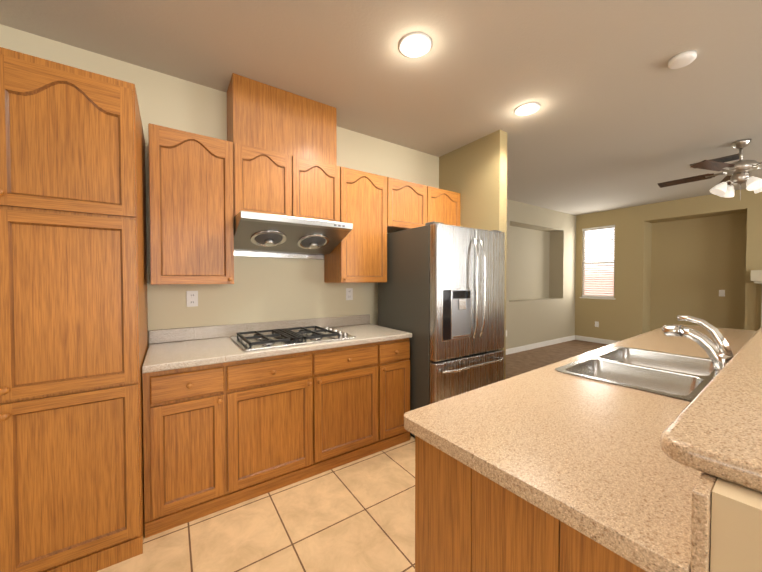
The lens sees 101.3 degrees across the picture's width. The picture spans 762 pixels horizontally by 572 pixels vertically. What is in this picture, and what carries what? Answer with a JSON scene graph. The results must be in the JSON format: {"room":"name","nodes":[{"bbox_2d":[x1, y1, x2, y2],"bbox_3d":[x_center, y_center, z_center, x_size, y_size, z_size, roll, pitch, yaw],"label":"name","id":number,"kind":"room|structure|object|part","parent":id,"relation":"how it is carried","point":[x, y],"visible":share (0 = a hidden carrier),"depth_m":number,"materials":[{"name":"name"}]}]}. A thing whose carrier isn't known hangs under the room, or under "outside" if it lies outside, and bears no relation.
{"room":"kitchen","nodes":[
{"label":"kitchen","id":0,"kind":"room"},
{"bbox_2d":[0,24,438,346],"bbox_3d":[-1.812,-0.087,2.095,5.945,2.800,0.120,-1,1,-34],"label":"wall","id":1,"kind":"structure","parent":0,"point":[263,289],"depth_m":2.44,"materials":[{"name":"beige paint"}]},
{"bbox_2d":[186,291,197,306],"bbox_3d":[-1.393,0.094,2.303,0.072,0.116,0.008,-1,1,-34],"label":"outlet","id":2,"kind":"object","parent":1,"relation":"attached to","point":[192,298],"visible":1,"depth_m":2.30,"materials":[{"name":"white plastic"}]},
{"bbox_2d":[148,123,243,284],"bbox_3d":[-1.275,-0.501,2.169,0.523,0.975,0.337,-1,1,-34],"label":"upper cabinet","id":3,"kind":"object","parent":1,"relation":"attached to","point":[196,181],"depth_m":2.02,"materials":[{"name":"brown wood"}]},
{"bbox_2d":[150,314,369,341],"bbox_3d":[-0.859,0.343,2.657,1.792,0.091,0.022,-1,1,-34],"label":"backsplash","id":4,"kind":"structure","parent":1,"relation":"attached to","point":[178,334],"depth_m":2.47,"materials":[{"name":"beige stone"}]},
{"bbox_2d":[244,141,299,216],"bbox_3d":[-0.913,-0.740,2.409,0.458,0.505,0.337,-1,1,-34],"label":"upper cabinet","id":5,"kind":"object","parent":1,"relation":"attached to","point":[275,153],"depth_m":2.29,"materials":[{"name":"brown wood"}]},
{"bbox_2d":[227,73,336,160],"bbox_3d":[-0.783,-1.245,2.521,0.798,0.496,0.281,-1,1,-34],"label":"cover","id":6,"kind":"object","parent":1,"relation":"attached to","point":[259,113],"depth_m":2.36,"materials":[{"name":"brown wood"}]},
{"bbox_2d":[234,211,352,259],"bbox_3d":[-0.705,-0.359,2.424,0.804,0.252,0.558,-1,1,-34],"label":"range hood","id":7,"kind":"object","parent":1,"relation":"attached to","point":[256,234],"visible":0.94,"depth_m":2.33,"materials":[{"name":"silver metal"}]},
{"bbox_2d":[300,153,343,221],"bbox_3d":[-0.621,-0.744,2.606,0.458,0.505,0.337,-1,1,-34],"label":"upper cabinet","id":8,"kind":"object","parent":1,"relation":"attached to","point":[321,182],"depth_m":2.51,"materials":[{"name":"brown wood"}]},
{"bbox_2d":[346,288,352,299],"bbox_3d":[-0.307,0.079,3.037,0.072,0.116,0.008,-1,1,-34],"label":"outlet","id":9,"kind":"object","parent":1,"relation":"attached to","point":[349,293],"visible":1,"depth_m":3.03,"materials":[{"name":"white plastic"}]},
{"bbox_2d":[324,167,387,282],"bbox_3d":[-0.255,-0.517,2.859,0.533,0.970,0.337,-1,1,-34],"label":"upper cabinet","id":10,"kind":"object","parent":1,"relation":"attached to","point":[361,257],"depth_m":2.74,"materials":[{"name":"brown wood"}]},
{"bbox_2d":[388,177,431,232],"bbox_3d":[0.192,-0.783,3.155,0.541,0.450,0.337,-1,1,-34],"label":"upper cabinet","id":11,"kind":"object","parent":1,"relation":"attached to","point":[409,203],"depth_m":3.01,"materials":[{"name":"brown wood"}]},
{"bbox_2d":[432,187,459,225],"bbox_3d":[0.553,-0.787,3.399,0.541,0.450,0.337,-1,1,-34],"label":"upper cabinet","id":12,"kind":"object","parent":1,"relation":"attached to","point":[445,204],"depth_m":3.29,"materials":[{"name":"brown wood"}]},
{"bbox_2d":[97,340,607,571],"bbox_3d":[2.029,1.377,1.400,11.500,0.100,7.020,-1,1,-34],"label":"floor","id":13,"kind":"structure","parent":0,"point":[358,515],"depth_m":1.71,"materials":[{"name":"tile"}]},
{"bbox_2d":[0,47,147,571],"bbox_3d":[-1.772,0.174,1.563,0.938,2.300,0.807,-1,1,-34],"label":"pantry cabinet","id":14,"kind":"object","parent":13,"relation":"on","point":[73,303],"visible":1,"depth_m":1.39,"materials":[{"name":"brown wood"}]},
{"bbox_2d":[142,356,241,537],"bbox_3d":[-1.233,0.878,2.023,0.449,0.872,0.671,-1,1,-34],"label":"base cabinet","id":15,"kind":"object","parent":13,"relation":"on","point":[234,414],"depth_m":1.74,"materials":[{"name":"brown wood"}]},
{"bbox_2d":[142,322,411,373],"bbox_3d":[-0.672,0.414,2.382,1.792,0.039,0.688,-1,1,-34],"label":"countertop","id":16,"kind":"structure","parent":15,"relation":"on","point":[160,356],"depth_m":2.10,"materials":[{"name":"beige stone"}]},
{"bbox_2d":[231,326,355,350],"bbox_3d":[-0.656,0.371,2.354,0.790,0.048,0.520,-1,1,-34],"label":"cooktop","id":17,"kind":"object","parent":16,"relation":"in","point":[279,338],"depth_m":2.24,"materials":[{"name":"silver metal"}]},
{"bbox_2d":[242,350,325,501],"bbox_3d":[-0.873,0.873,2.266,0.660,0.872,0.671,-1,1,-34],"label":"base cabinet","id":18,"kind":"object","parent":13,"relation":"on","point":[284,396],"depth_m":2.03,"materials":[{"name":"brown wood"}]},
{"bbox_2d":[326,342,389,470],"bbox_3d":[-0.426,0.867,2.568,0.659,0.872,0.671,-1,1,-34],"label":"base cabinet","id":19,"kind":"object","parent":13,"relation":"on","point":[357,377],"depth_m":2.33,"materials":[{"name":"brown wood"}]},
{"bbox_2d":[386,338,409,448],"bbox_3d":[-0.095,0.863,2.792,0.379,0.872,0.671,-1,1,-34],"label":"base cabinet","id":20,"kind":"object","parent":13,"relation":"on","point":[398,392],"depth_m":2.55,"materials":[{"name":"brown wood"}]},
{"bbox_2d":[378,221,504,437],"bbox_3d":[0.583,0.390,2.974,0.888,1.812,0.879,-1,1,-34],"label":"refrigerator","id":21,"kind":"object","parent":13,"relation":"on","point":[441,294],"visible":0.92,"depth_m":2.61,"materials":[{"name":"grey metal"}]},
{"bbox_3d":[0.625,0.229,2.544,0.350,0.420,0.018,-1,1,-34],"label":"dispenser panel","id":22,"kind":"part","parent":21,"relation":"part of","materials":[{"name":"silver metal"}]},
{"bbox_3d":[0.770,0.352,2.696,0.884,1.689,0.072,-1,1,-34],"label":"door","id":23,"kind":"part","parent":21,"relation":"part of","materials":[{"name":"silver metal"}]},
{"bbox_3d":[0.811,0.140,2.631,0.778,1.082,0.063,-1,1,-34],"label":"handle","id":24,"kind":"part","parent":21,"relation":"part of","materials":[{"name":"silver metal"}]},
{"bbox_2d":[751,270,761,326],"bbox_3d":[6.149,0.525,4.034,0.500,1.500,1.800,-1,1,-34],"label":"fireplace mantel","id":25,"kind":"object","parent":13,"relation":"on","point":[756,276],"visible":0.83,"depth_m":4.72,"materials":[{"name":"beige paint"}]},
{"bbox_2d":[0,0,761,215],"bbox_3d":[1.934,-1.523,1.375,11.620,0.100,7.420,-1,1,-34],"label":"ceiling","id":26,"kind":"structure","parent":0,"point":[624,116],"depth_m":2.14,"materials":[{"name":"beige paint"}]},
{"bbox_2d":[399,32,431,57],"bbox_3d":[0.211,-1.473,1.926,0.204,0.021,0.204,-1,1,-34],"label":"recessed light","id":27,"kind":"object","parent":26,"relation":"in","point":[415,45],"visible":0.98,"depth_m":1.91,"materials":[{"name":"white glass"}]},
{"bbox_2d":[514,102,540,115],"bbox_3d":[1.236,-1.487,2.642,0.204,0.021,0.204,-1,1,-34],"label":"recessed light","id":28,"kind":"object","parent":26,"relation":"in","point":[529,108],"visible":0.98,"depth_m":2.62,"materials":[{"name":"white glass"}]},
{"bbox_2d":[668,50,696,68],"bbox_3d":[1.961,-1.466,2.034,0.136,0.038,0.136,-1,1,-34],"label":"smoke detector","id":29,"kind":"object","parent":26,"relation":"attached to","point":[682,59],"visible":1,"depth_m":2.01,"materials":[{"name":"white plastic"}]},
{"bbox_2d":[658,139,761,199],"bbox_3d":[3.745,-1.208,3.310,1.293,0.604,1.230,-1,1,-34],"label":"ceiling fan","id":30,"kind":"object","parent":26,"relation":"hanging from","point":[739,171],"visible":1,"depth_m":3.24,"materials":[{"name":"silver metal"}]},
{"bbox_2d":[439,130,506,379],"bbox_3d":[0.734,-0.120,3.742,0.120,2.800,1.640,-1,1,-34],"label":"wall","id":31,"kind":"structure","parent":0,"point":[474,174],"depth_m":3.18,"materials":[{"name":"beige paint"}]},
{"bbox_2d":[506,199,575,348],"bbox_3d":[2.360,-0.162,5.896,4.985,2.800,0.350,-1,1,-34],"label":"wall","id":32,"kind":"structure","parent":0,"point":[540,271],"depth_m":6.50,"materials":[{"name":"beige paint"}]},
{"bbox_2d":[506,335,575,354],"bbox_3d":[2.401,1.191,5.728,4.833,0.100,0.018,-1,1,-34],"label":"baseboard","id":33,"kind":"structure","parent":32,"relation":"attached to","point":[550,342],"depth_m":6.24,"materials":[{"name":"white wood"}]},
{"bbox_2d":[404,324,761,571],"bbox_3d":[1.705,0.427,1.813,3.578,0.040,0.686,-1,1,-36],"label":"countertop","id":34,"kind":"structure","parent":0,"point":[634,472],"depth_m":0.78,"materials":[{"name":"beige stone"}]},
{"bbox_2d":[555,346,714,401],"bbox_3d":[1.368,0.503,1.566,0.915,0.196,0.563,-1,1,-36],"label":"sink","id":35,"kind":"object","parent":34,"relation":"in","point":[678,377],"depth_m":1.63,"materials":[{"name":"silver metal"}]},
{"bbox_2d":[662,315,733,378],"bbox_3d":[1.441,0.273,1.425,0.072,0.271,0.243,-1,1,-36],"label":"faucet","id":36,"kind":"object","parent":34,"relation":"on","point":[719,351],"depth_m":1.39,"materials":[{"name":"silver metal"}]},
{"bbox_2d":[556,355,711,398],"bbox_3d":[1.158,0.508,1.452,0.381,0.191,0.438,-1,1,-36],"label":"sink basin","id":37,"kind":"object","parent":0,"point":[662,380],"depth_m":1.55,"materials":[{"name":"silver metal"}]},
{"bbox_2d":[596,347,727,374],"bbox_3d":[1.514,0.503,1.713,0.446,0.191,0.438,-1,1,-36],"label":"sink basin","id":38,"kind":"object","parent":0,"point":[698,364],"depth_m":1.84,"materials":[{"name":"silver metal"}]},
{"bbox_2d":[575,189,761,340],"bbox_3d":[6.541,-0.132,4.346,0.510,2.800,6.900,-1,1,-34],"label":"wall","id":39,"kind":"structure","parent":0,"point":[691,256],"depth_m":5.91,"materials":[{"name":"beige paint"}]},
{"bbox_2d":[580,228,614,299],"bbox_3d":[4.675,-0.496,6.717,0.120,1.545,0.670,-1,1,-34],"label":"window","id":40,"kind":"structure","parent":39,"relation":"in","point":[595,262],"depth_m":6.81,"materials":[{"name":"white"}]},
{"bbox_2d":[582,225,614,297],"bbox_3d":[4.665,-0.513,6.710,0.046,1.504,0.614,-1,1,-34],"label":"window blinds","id":41,"kind":"object","parent":40,"relation":"attached to","point":[598,228],"visible":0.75,"depth_m":6.69,"materials":[{"name":"white plastic"}]},
{"bbox_2d":[576,335,618,344],"bbox_3d":[4.739,1.174,6.571,0.013,0.100,1.200,-1,1,-34],"label":"baseboard","id":42,"kind":"structure","parent":39,"relation":"attached to","point":[597,340],"depth_m":6.73,"materials":[{"name":"white wood"}]},
{"bbox_2d":[719,290,724,296],"bbox_3d":[5.999,0.126,5.494,0.008,0.116,0.072,-1,1,-34],"label":"light switch","id":43,"kind":"object","parent":39,"relation":"attached to","point":[721,292],"visible":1,"depth_m":5.49,"materials":[{"name":"white plastic"}]},
{"bbox_2d":[690,154,743,168],"bbox_3d":[4.074,-1.513,3.799,0.220,0.014,0.420,-1,1,-34],"label":"blade","id":44,"kind":"object","parent":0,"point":[729,158],"visible":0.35,"depth_m":3.71,"materials":[{"name":"brown wood"}]},
{"bbox_2d":[710,478,761,571],"bbox_3d":[1.981,0.810,1.474,3.544,1.031,0.159,-1,1,-36],"label":"wall","id":45,"kind":"structure","parent":0,"point":[736,527],"depth_m":0.46,"materials":[{"name":"beige paint"}]},
{"label":"outside","id":46,"kind":"structure","parent":0,"visible":0},
{"bbox_2d":[585,228,613,294],"bbox_3d":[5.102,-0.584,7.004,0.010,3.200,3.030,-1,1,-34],"label":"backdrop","id":47,"kind":"structure","parent":46,"point":[599,260],"depth_m":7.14,"materials":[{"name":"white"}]}
]}

